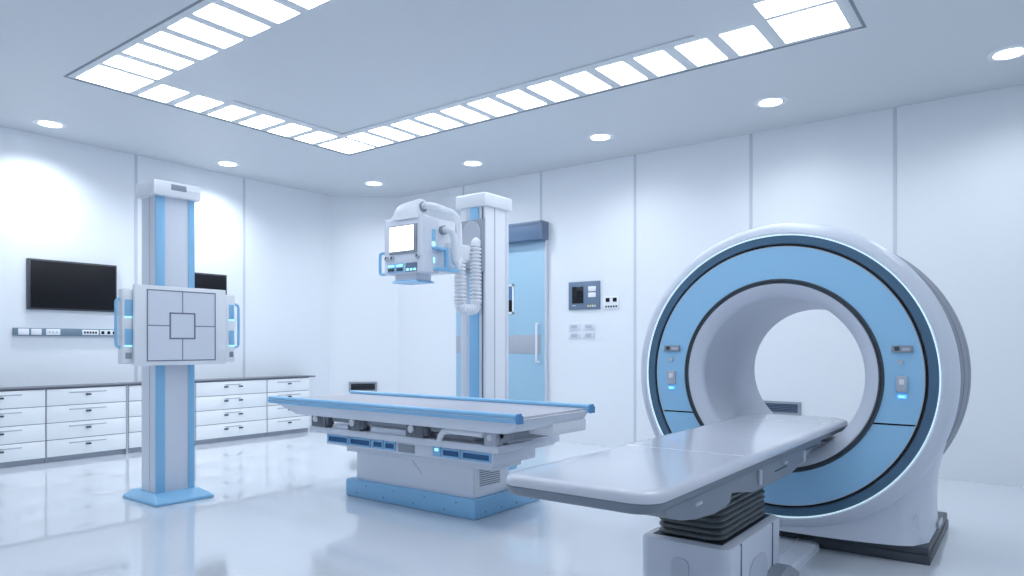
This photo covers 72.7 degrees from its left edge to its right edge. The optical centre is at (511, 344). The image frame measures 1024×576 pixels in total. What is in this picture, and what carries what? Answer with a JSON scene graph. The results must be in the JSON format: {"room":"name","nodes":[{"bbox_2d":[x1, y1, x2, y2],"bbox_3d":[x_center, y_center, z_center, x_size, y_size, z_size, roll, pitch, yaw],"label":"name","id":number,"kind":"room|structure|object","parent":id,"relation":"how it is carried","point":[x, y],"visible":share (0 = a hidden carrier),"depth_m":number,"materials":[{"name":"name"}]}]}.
{"room":"radiology room","nodes":[
{"label":"radiology room","id":0,"kind":"room"},
{"bbox_2d":[0,126,329,428],"bbox_3d":[-4.414,-0.490,6.428,0.100,3.100,6.675,0,0,37],"label":"wall","id":1,"kind":"structure","parent":0,"point":[61,200],"depth_m":7.05,"materials":[{"name":"white paint"}]},
{"bbox_2d":[13,328,113,335],"bbox_3d":[-4.173,-0.120,6.639,0.042,0.071,0.998,0,0,37],"label":"rail","id":2,"kind":"object","parent":1,"relation":"attached to","point":[16,331],"visible":0.94,"depth_m":6.53,"materials":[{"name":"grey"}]},
{"bbox_2d":[26,258,116,311],"bbox_3d":[-4.176,-0.558,6.629,0.048,0.464,0.767,0,0,37],"label":"television","id":3,"kind":"object","parent":1,"relation":"attached to","point":[50,284],"visible":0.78,"depth_m":6.59,"materials":[{"name":"grey"}]},
{"bbox_2d":[135,155,137,381],"bbox_3d":[-3.842,-0.440,7.110,0.014,3.000,0.028,0,0,37],"label":"trim","id":4,"kind":"structure","parent":1,"relation":"attached to","point":[136,156],"depth_m":7.11,"materials":[{"name":"grey"}]},
{"bbox_2d":[195,272,226,294],"bbox_3d":[-3.468,-0.558,7.571,0.048,0.464,0.767,0,0,37],"label":"television","id":5,"kind":"object","parent":1,"relation":"attached to","point":[202,280],"visible":0.2,"depth_m":7.71,"materials":[{"name":"grey"}]},
{"bbox_2d":[243,178,244,376],"bbox_3d":[-3.113,-0.440,8.081,0.014,3.000,0.028,0,0,37],"label":"trim","id":6,"kind":"structure","parent":1,"relation":"attached to","point":[243,178],"depth_m":8.07,"materials":[{"name":"grey"}]},
{"bbox_2d":[330,196,397,422],"bbox_3d":[-1.947,-0.490,9.187,0.730,3.100,0.710,0,0,37],"label":"wall","id":7,"kind":"structure","parent":0,"point":[363,302],"depth_m":9.11,"materials":[{"name":"white paint"}]},
{"bbox_2d":[349,382,376,391],"bbox_3d":[-1.948,0.545,9.100,0.360,0.126,0.022,0,0,-8],"label":"air vent","id":8,"kind":"object","parent":7,"relation":"in","point":[360,386],"visible":0.96,"depth_m":9.10,"materials":[{"name":"grey plastic"}]},
{"bbox_2d":[0,0,1023,197],"bbox_3d":[-0.818,-1.995,4.105,8.440,0.110,7.280,0,0,37],"label":"ceiling","id":9,"kind":"structure","parent":0,"point":[908,52],"depth_m":5.52,"materials":[{"name":"white paint"}]},
{"bbox_2d":[32,119,66,128],"bbox_3d":[-4.052,-1.939,6.103,0.260,0.010,0.260,0,0,37],"label":"recessed light","id":10,"kind":"object","parent":9,"relation":"in","point":[41,122],"visible":1,"depth_m":6.09,"materials":[{"name":"white plastic"}]},
{"bbox_2d":[214,160,239,166],"bbox_3d":[-3.044,-1.939,7.446,0.260,0.010,0.260,0,0,37],"label":"recessed light","id":11,"kind":"object","parent":9,"relation":"in","point":[222,162],"visible":1,"depth_m":7.43,"materials":[{"name":"white plastic"}]},
{"bbox_2d":[363,181,384,185],"bbox_3d":[-1.657,-1.939,8.357,0.260,0.010,0.260,0,0,37],"label":"recessed light","id":12,"kind":"object","parent":9,"relation":"in","point":[370,183],"visible":1,"depth_m":8.35,"materials":[{"name":"white plastic"}]},
{"bbox_2d":[63,0,865,155],"bbox_3d":[-0.540,-1.940,4.637,4.793,0.005,2.623,0,0,37],"label":"trim","id":13,"kind":"structure","parent":9,"relation":"attached to","point":[857,13],"depth_m":4.92,"materials":[{"name":"grey"}]},
{"bbox_2d":[68,0,862,154],"bbox_3d":[-0.540,-1.971,4.637,4.765,0.060,2.595,0,0,37],"label":"ceiling light","id":14,"kind":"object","parent":9,"relation":"attached to","point":[331,31],"depth_m":4.51,"materials":[{"name":"white paint"}]},
{"bbox_2d":[75,64,153,92],"bbox_3d":[-2.898,-1.939,5.080,0.382,0.008,0.378,0,0,37],"label":"light panel","id":15,"kind":"object","parent":14,"relation":"attached to","point":[99,74],"visible":1,"depth_m":5.05,"materials":[{"name":"white plastic"}]},
{"bbox_2d":[102,55,172,79],"bbox_3d":[-2.614,-1.939,4.866,0.217,0.008,0.378,0,0,37],"label":"light panel","id":16,"kind":"object","parent":14,"relation":"attached to","point":[118,61],"visible":1,"depth_m":4.85,"materials":[{"name":"white plastic"}]},
{"bbox_2d":[122,43,194,69],"bbox_3d":[-2.378,-1.939,4.689,0.217,0.008,0.378,0,0,37],"label":"light panel","id":17,"kind":"object","parent":14,"relation":"attached to","point":[138,50],"visible":1,"depth_m":4.67,"materials":[{"name":"white plastic"}]},
{"bbox_2d":[138,84,189,102],"bbox_3d":[-2.687,-1.939,5.370,0.370,0.008,0.214,0,0,37],"label":"light panel","id":18,"kind":"object","parent":14,"relation":"attached to","point":[163,93],"visible":1,"depth_m":5.36,"materials":[{"name":"white plastic"}]},
{"bbox_2d":[144,31,217,59],"bbox_3d":[-2.142,-1.939,4.511,0.217,0.008,0.378,0,0,37],"label":"light panel","id":19,"kind":"object","parent":14,"relation":"attached to","point":[172,42],"visible":1,"depth_m":4.50,"materials":[{"name":"white plastic"}]},
{"bbox_2d":[175,95,223,111],"bbox_3d":[-2.517,-1.939,5.597,0.370,0.008,0.214,0,0,37],"label":"light panel","id":20,"kind":"object","parent":14,"relation":"attached to","point":[198,103],"visible":1,"depth_m":5.58,"materials":[{"name":"white plastic"}]},
{"bbox_2d":[167,17,242,48],"bbox_3d":[-1.906,-1.939,4.334,0.217,0.008,0.378,0,0,37],"label":"light panel","id":21,"kind":"object","parent":14,"relation":"attached to","point":[187,26],"visible":1,"depth_m":4.32,"materials":[{"name":"white plastic"}]},
{"bbox_2d":[192,2,270,36],"bbox_3d":[-1.670,-1.939,4.157,0.217,0.008,0.378,0,0,37],"label":"light panel","id":22,"kind":"object","parent":14,"relation":"attached to","point":[213,12],"visible":1,"depth_m":4.14,"materials":[{"name":"white plastic"}]},
{"bbox_2d":[208,105,254,120],"bbox_3d":[-2.346,-1.939,5.823,0.370,0.008,0.214,0,0,37],"label":"light panel","id":23,"kind":"object","parent":14,"relation":"attached to","point":[232,112],"visible":1,"depth_m":5.82,"materials":[{"name":"white plastic"}]},
{"bbox_2d":[239,114,283,128],"bbox_3d":[-2.176,-1.939,6.050,0.370,0.008,0.214,0,0,37],"label":"light panel","id":24,"kind":"object","parent":14,"relation":"attached to","point":[261,121],"visible":1,"depth_m":6.03,"materials":[{"name":"white plastic"}]},
{"bbox_2d":[224,0,299,23],"bbox_3d":[-1.434,-1.939,3.980,0.217,0.008,0.378,0,0,37],"label":"light panel","id":25,"kind":"object","parent":14,"relation":"attached to","point":[272,10],"visible":1,"depth_m":4.01,"materials":[{"name":"white plastic"}]},
{"bbox_2d":[268,123,311,136],"bbox_3d":[-2.006,-1.939,6.277,0.370,0.008,0.214,0,0,37],"label":"light panel","id":26,"kind":"object","parent":14,"relation":"attached to","point":[290,129],"visible":1,"depth_m":6.25,"materials":[{"name":"white plastic"}]},
{"bbox_2d":[290,0,327,8],"bbox_3d":[-1.198,-1.939,3.803,0.217,0.008,0.378,0,0,37],"label":"light panel","id":27,"kind":"object","parent":14,"relation":"attached to","point":[308,4],"visible":1,"depth_m":3.93,"materials":[{"name":"white plastic"}]},
{"bbox_2d":[294,131,337,143],"bbox_3d":[-1.835,-1.939,6.503,0.370,0.008,0.214,0,0,37],"label":"light panel","id":28,"kind":"object","parent":14,"relation":"attached to","point":[318,136],"visible":1,"depth_m":6.49,"materials":[{"name":"white plastic"}]},
{"bbox_2d":[319,138,373,153],"bbox_3d":[-1.613,-1.939,6.787,0.385,0.008,0.379,0,0,37],"label":"light panel","id":29,"kind":"object","parent":14,"relation":"attached to","point":[344,145],"visible":1,"depth_m":6.75,"materials":[{"name":"white plastic"}]},
{"bbox_2d":[347,132,392,145],"bbox_3d":[-1.336,-1.939,6.566,0.217,0.008,0.389,0,0,37],"label":"light panel","id":30,"kind":"object","parent":14,"relation":"attached to","point":[364,137],"visible":1,"depth_m":6.56,"materials":[{"name":"white plastic"}]},
{"bbox_2d":[368,126,415,140],"bbox_3d":[-1.100,-1.939,6.389,0.217,0.008,0.389,0,0,37],"label":"light panel","id":31,"kind":"object","parent":14,"relation":"attached to","point":[385,131],"visible":1,"depth_m":6.37,"materials":[{"name":"white plastic"}]},
{"bbox_2d":[391,120,438,134],"bbox_3d":[-0.864,-1.939,6.212,0.217,0.008,0.389,0,0,37],"label":"light panel","id":32,"kind":"object","parent":14,"relation":"attached to","point":[408,125],"visible":1,"depth_m":6.19,"materials":[{"name":"white plastic"}]},
{"bbox_2d":[415,113,463,128],"bbox_3d":[-0.629,-1.939,6.034,0.217,0.008,0.389,0,0,37],"label":"light panel","id":33,"kind":"object","parent":14,"relation":"attached to","point":[437,120],"visible":1,"depth_m":6.03,"materials":[{"name":"white plastic"}]},
{"bbox_2d":[235,0,692,132],"bbox_3d":[-0.537,-1.975,4.954,3.390,0.052,1.095,0,0,37],"label":"ceiling panel","id":34,"kind":"object","parent":14,"relation":"attached to","point":[500,44],"depth_m":4.72,"materials":[{"name":"white paint"}]},
{"bbox_2d":[441,105,488,122],"bbox_3d":[-0.393,-1.939,5.857,0.217,0.008,0.389,0,0,37],"label":"light panel","id":35,"kind":"object","parent":14,"relation":"attached to","point":[460,112],"visible":1,"depth_m":5.84,"materials":[{"name":"white plastic"}]},
{"bbox_2d":[467,98,516,115],"bbox_3d":[-0.157,-1.939,5.680,0.217,0.008,0.389,0,0,37],"label":"light panel","id":36,"kind":"object","parent":14,"relation":"attached to","point":[493,107],"visible":1,"depth_m":5.67,"materials":[{"name":"white plastic"}]},
{"bbox_2d":[496,89,546,108],"bbox_3d":[0.079,-1.939,5.503,0.217,0.008,0.389,0,0,37],"label":"light panel","id":37,"kind":"object","parent":14,"relation":"attached to","point":[517,97],"visible":1,"depth_m":5.49,"materials":[{"name":"white plastic"}]},
{"bbox_2d":[527,80,578,101],"bbox_3d":[0.315,-1.939,5.325,0.217,0.008,0.389,0,0,37],"label":"light panel","id":38,"kind":"object","parent":14,"relation":"attached to","point":[550,89],"visible":1,"depth_m":5.31,"materials":[{"name":"white plastic"}]},
{"bbox_2d":[560,71,611,93],"bbox_3d":[0.551,-1.939,5.148,0.217,0.008,0.389,0,0,37],"label":"light panel","id":39,"kind":"object","parent":14,"relation":"attached to","point":[586,82],"visible":1,"depth_m":5.13,"materials":[{"name":"white plastic"}]},
{"bbox_2d":[595,61,647,84],"bbox_3d":[0.786,-1.939,4.971,0.217,0.008,0.389,0,0,37],"label":"light panel","id":40,"kind":"object","parent":14,"relation":"attached to","point":[620,72],"visible":1,"depth_m":4.96,"materials":[{"name":"white plastic"}]},
{"bbox_2d":[634,50,686,75],"bbox_3d":[1.022,-1.939,4.794,0.217,0.008,0.389,0,0,37],"label":"light panel","id":41,"kind":"object","parent":14,"relation":"attached to","point":[660,62],"visible":1,"depth_m":4.79,"materials":[{"name":"white plastic"}]},
{"bbox_2d":[674,38,727,65],"bbox_3d":[1.258,-1.939,4.617,0.217,0.008,0.389,0,0,37],"label":"light panel","id":42,"kind":"object","parent":14,"relation":"attached to","point":[703,51],"visible":1,"depth_m":4.61,"materials":[{"name":"white plastic"}]},
{"bbox_2d":[719,25,772,54],"bbox_3d":[1.494,-1.939,4.439,0.217,0.008,0.389,0,0,37],"label":"light panel","id":43,"kind":"object","parent":14,"relation":"attached to","point":[748,39],"visible":1,"depth_m":4.42,"materials":[{"name":"white plastic"}]},
{"bbox_2d":[753,0,829,17],"bbox_3d":[1.589,-1.939,3.930,0.382,0.008,0.214,0,0,37],"label":"light panel","id":44,"kind":"object","parent":14,"relation":"attached to","point":[767,8],"visible":1,"depth_m":3.97,"materials":[{"name":"white plastic"}]},
{"bbox_2d":[767,1,849,42],"bbox_3d":[1.794,-1.939,4.201,0.382,0.008,0.390,0,0,37],"label":"light panel","id":45,"kind":"object","parent":14,"relation":"attached to","point":[826,18],"visible":1,"depth_m":4.18,"materials":[{"name":"glowing white light diffuser"},{"name":"translucent plastic"}]},
{"bbox_2d":[461,160,484,165],"bbox_3d":[-0.418,-1.939,7.425,0.260,0.010,0.260,0,0,37],"label":"recessed light","id":46,"kind":"object","parent":9,"relation":"in","point":[467,162],"visible":1,"depth_m":7.42,"materials":[{"name":"white plastic"}]},
{"bbox_2d":[587,133,613,140],"bbox_3d":[0.825,-1.939,6.491,0.260,0.010,0.260,0,0,37],"label":"recessed light","id":47,"kind":"object","parent":9,"relation":"in","point":[596,136],"visible":1,"depth_m":6.48,"materials":[{"name":"white plastic"}]},
{"bbox_2d":[754,96,787,107],"bbox_3d":[2.068,-1.939,5.557,0.260,0.010,0.260,0,0,37],"label":"recessed light","id":48,"kind":"object","parent":9,"relation":"in","point":[774,101],"visible":1,"depth_m":5.54,"materials":[{"name":"white plastic"}]},
{"bbox_2d":[987,45,1023,60],"bbox_3d":[3.309,-1.939,4.625,0.260,0.010,0.260,0,0,37],"label":"recessed light","id":49,"kind":"object","parent":9,"relation":"in","point":[1011,52],"visible":1,"depth_m":4.62,"materials":[{"name":"white plastic"}]},
{"bbox_2d":[0,429,1023,575],"bbox_3d":[-0.818,1.110,4.105,8.640,0.100,7.480,0,0,37],"label":"floor","id":50,"kind":"structure","parent":0,"point":[280,505],"depth_m":4.00,"materials":[{"name":"white tile"}]},
{"bbox_2d":[0,389,44,467],"bbox_3d":[-4.471,0.727,6.022,0.286,0.667,0.688,0,0,37],"label":"base cabinet","id":51,"kind":"object","parent":50,"relation":"on","point":[22,412],"visible":1,"depth_m":6.08,"materials":[{"name":"white laminate"}]},
{"bbox_2d":[0,375,314,390],"bbox_3d":[-3.629,0.384,7.158,0.273,0.016,3.685,0,0,37],"label":"countertop","id":52,"kind":"structure","parent":51,"relation":"on","point":[291,376],"depth_m":6.80,"materials":[{"name":"grey"}]},
{"bbox_2d":[44,385,125,462],"bbox_3d":[-4.056,0.727,6.575,0.286,0.667,0.686,0,0,37],"label":"base cabinet","id":53,"kind":"object","parent":50,"relation":"on","point":[80,422],"visible":0.99,"depth_m":6.48,"materials":[{"name":"white laminate"}]},
{"bbox_2d":[124,385,127,453],"bbox_3d":[-3.855,0.727,6.867,0.256,0.667,0.018,0,0,37],"label":"strip","id":54,"kind":"object","parent":50,"relation":"on","point":[126,401],"visible":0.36,"depth_m":6.79,"materials":[{"name":"grey plastic"}]},
{"bbox_2d":[128,385,141,452],"bbox_3d":[-3.633,0.727,7.137,0.286,0.667,0.677,0,0,37],"label":"base cabinet","id":55,"kind":"object","parent":50,"relation":"on","point":[134,391],"visible":0.27,"depth_m":6.85,"materials":[{"name":"white laminate"}]},
{"bbox_2d":[114,179,239,506],"bbox_3d":[-2.381,-0.023,4.850,0.485,2.166,0.868,0,0,37],"label":"stand","id":56,"kind":"object","parent":50,"relation":"on","point":[167,326],"visible":1,"depth_m":4.74,"materials":[{"name":"blue"}]},
{"bbox_2d":[195,379,266,444],"bbox_3d":[-3.172,0.727,7.751,0.286,0.667,0.850,0,0,37],"label":"base cabinet","id":57,"kind":"object","parent":50,"relation":"on","point":[236,409],"visible":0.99,"depth_m":7.65,"materials":[{"name":"white laminate"}]},
{"bbox_2d":[265,377,308,436],"bbox_3d":[-2.737,0.727,8.329,0.286,0.667,0.585,0,0,37],"label":"base cabinet","id":58,"kind":"object","parent":50,"relation":"on","point":[281,420],"visible":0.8,"depth_m":8.22,"materials":[{"name":"white laminate"}]},
{"bbox_2d":[268,390,594,519],"bbox_3d":[-0.577,0.713,4.730,2.254,0.695,0.971,0,0,37],"label":"table","id":59,"kind":"object","parent":50,"relation":"on","point":[448,455],"visible":0.98,"depth_m":4.39,"materials":[{"name":"blue"}]},
{"bbox_2d":[379,192,516,469],"bbox_3d":[-0.406,-0.099,5.487,0.588,2.307,1.345,0,0,37],"label":"machine","id":60,"kind":"object","parent":50,"relation":"on","point":[419,246],"visible":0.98,"depth_m":5.71,"materials":[{"name":"blue"}]},
{"bbox_2d":[419,202,426,211],"bbox_3d":[-0.628,-0.970,4.892,0.018,0.072,0.072,0,0,37],"label":"socket","id":61,"kind":"object","parent":60,"relation":"attached to","point":[422,208],"depth_m":4.87,"materials":[{"name":"grey plastic"}]},
{"bbox_2d":[439,225,446,234],"bbox_3d":[-0.497,-0.825,5.002,0.035,0.065,0.066,0,0,37],"label":"socket","id":62,"kind":"object","parent":60,"relation":"attached to","point":[442,228],"depth_m":4.98,"materials":[{"name":"grey plastic"}]},
{"bbox_2d":[505,413,847,575],"bbox_3d":[0.910,0.731,3.017,0.538,0.657,2.484,0,0,37],"label":"couch","id":63,"kind":"object","parent":50,"relation":"on","point":[705,484],"visible":1,"depth_m":2.66,"materials":[{"name":"white plastic"}]},
{"bbox_2d":[505,425,847,514],"bbox_3d":[0.910,0.451,3.017,0.538,0.035,2.484,0,0,37],"label":"table top","id":64,"kind":"object","parent":63,"relation":"on","point":[693,494],"depth_m":2.11,"materials":[{"name":"white plastic"}]},
{"bbox_2d":[641,223,970,565],"bbox_3d":[1.687,0.203,4.051,1.626,1.713,1.037,0,0,37],"label":"scanner","id":65,"kind":"object","parent":50,"relation":"on","point":[869,487],"visible":0.86,"depth_m":3.52,"materials":[{"name":"white plastic"},{"name":"blue plastic"},{"name":"dark grey plastic"}]},
{"bbox_2d":[398,84,1023,486],"bbox_3d":[1.648,-0.490,6.867,7.815,3.100,0.100,0,0,37],"label":"wall","id":66,"kind":"structure","parent":0,"point":[960,159],"depth_m":6.16,"materials":[{"name":"white paint"}]},
{"bbox_2d":[456,220,547,401],"bbox_3d":[-0.192,-0.155,8.102,1.398,2.430,0.132,0,0,37],"label":"door","id":67,"kind":"structure","parent":66,"relation":"in","point":[528,241],"depth_m":7.86,"materials":[{"name":"light blue painted metal"},{"name":"grey metal"},{"name":"glass"}]},
{"bbox_2d":[540,172,541,219],"bbox_3d":[0.327,-0.440,7.801,0.028,3.000,0.014,0,0,37],"label":"trim","id":68,"kind":"structure","parent":66,"relation":"attached to","point":[540,172],"depth_m":7.79,"materials":[{"name":"grey metal"}]},
{"bbox_2d":[569,331,579,338],"bbox_3d":[0.677,-0.107,7.527,0.137,0.078,0.020,0,0,37],"label":"wall socket","id":69,"kind":"object","parent":66,"relation":"attached to","point":[576,334],"visible":1,"depth_m":7.52,"materials":[{"name":"white plastic"}]},
{"bbox_2d":[569,323,579,329],"bbox_3d":[0.677,-0.199,7.527,0.137,0.078,0.020,0,0,37],"label":"wall socket","id":70,"kind":"object","parent":66,"relation":"attached to","point":[572,326],"visible":1,"depth_m":7.52,"materials":[{"name":"white plastic"}]},
{"bbox_2d":[569,281,599,309],"bbox_3d":[0.773,-0.529,7.449,0.384,0.299,0.030,0,0,37],"label":"control panel","id":71,"kind":"object","parent":66,"relation":"attached to","point":[584,295],"visible":1,"depth_m":7.44,"materials":[{"name":"blue plastic"}]},
{"bbox_2d":[588,286,595,290],"bbox_3d":[0.848,-0.597,7.378,0.092,0.054,0.008,0,0,37],"label":"switch","id":72,"kind":"object","parent":71,"relation":"attached to","point":[590,288],"depth_m":7.37,"materials":[{"name":"white plastic"}]},
{"bbox_2d":[588,292,595,296],"bbox_3d":[0.848,-0.532,7.378,0.092,0.051,0.008,0,0,37],"label":"switch","id":73,"kind":"object","parent":71,"relation":"attached to","point":[590,294],"depth_m":7.37,"materials":[{"name":"white plastic"}]},
{"bbox_2d":[583,331,593,338],"bbox_3d":[0.818,-0.107,7.421,0.135,0.078,0.020,0,0,37],"label":"wall socket","id":74,"kind":"object","parent":66,"relation":"attached to","point":[586,334],"visible":1,"depth_m":7.41,"materials":[{"name":"white plastic"}]},
{"bbox_2d":[583,323,593,329],"bbox_3d":[0.818,-0.199,7.421,0.135,0.078,0.020,0,0,37],"label":"wall socket","id":75,"kind":"object","parent":66,"relation":"attached to","point":[586,326],"visible":1,"depth_m":7.42,"materials":[{"name":"white plastic"}]},
{"bbox_2d":[604,296,618,308],"bbox_3d":[1.035,-0.440,7.258,0.174,0.133,0.020,0,0,37],"label":"plate","id":76,"kind":"object","parent":66,"relation":"attached to","point":[612,302],"visible":1,"depth_m":7.25,"materials":[{"name":"white plastic"}]},
{"bbox_2d":[634,155,635,441],"bbox_3d":[1.257,-0.440,7.102,0.028,3.000,0.014,0,0,37],"label":"trim","id":77,"kind":"structure","parent":66,"relation":"attached to","point":[634,155],"depth_m":7.09,"materials":[{"name":"grey"}]},
{"bbox_2d":[749,134,751,229],"bbox_3d":[2.197,-0.440,6.396,0.028,3.000,0.014,0,0,37],"label":"trim","id":78,"kind":"structure","parent":66,"relation":"attached to","point":[750,135],"depth_m":6.39,"materials":[{"name":"grey"}]},
{"bbox_2d":[764,401,800,415],"bbox_3d":[2.388,0.562,6.237,0.385,0.115,0.026,0,0,37],"label":"air vent","id":79,"kind":"object","parent":66,"relation":"in","point":[777,407],"visible":0.63,"depth_m":6.20,"materials":[{"name":"grey plastic"}]},
{"bbox_2d":[893,107,896,254],"bbox_3d":[3.133,-0.440,5.692,0.028,3.000,0.014,0,0,37],"label":"trim","id":80,"kind":"structure","parent":66,"relation":"attached to","point":[895,108],"depth_m":5.68,"materials":[{"name":"grey"}]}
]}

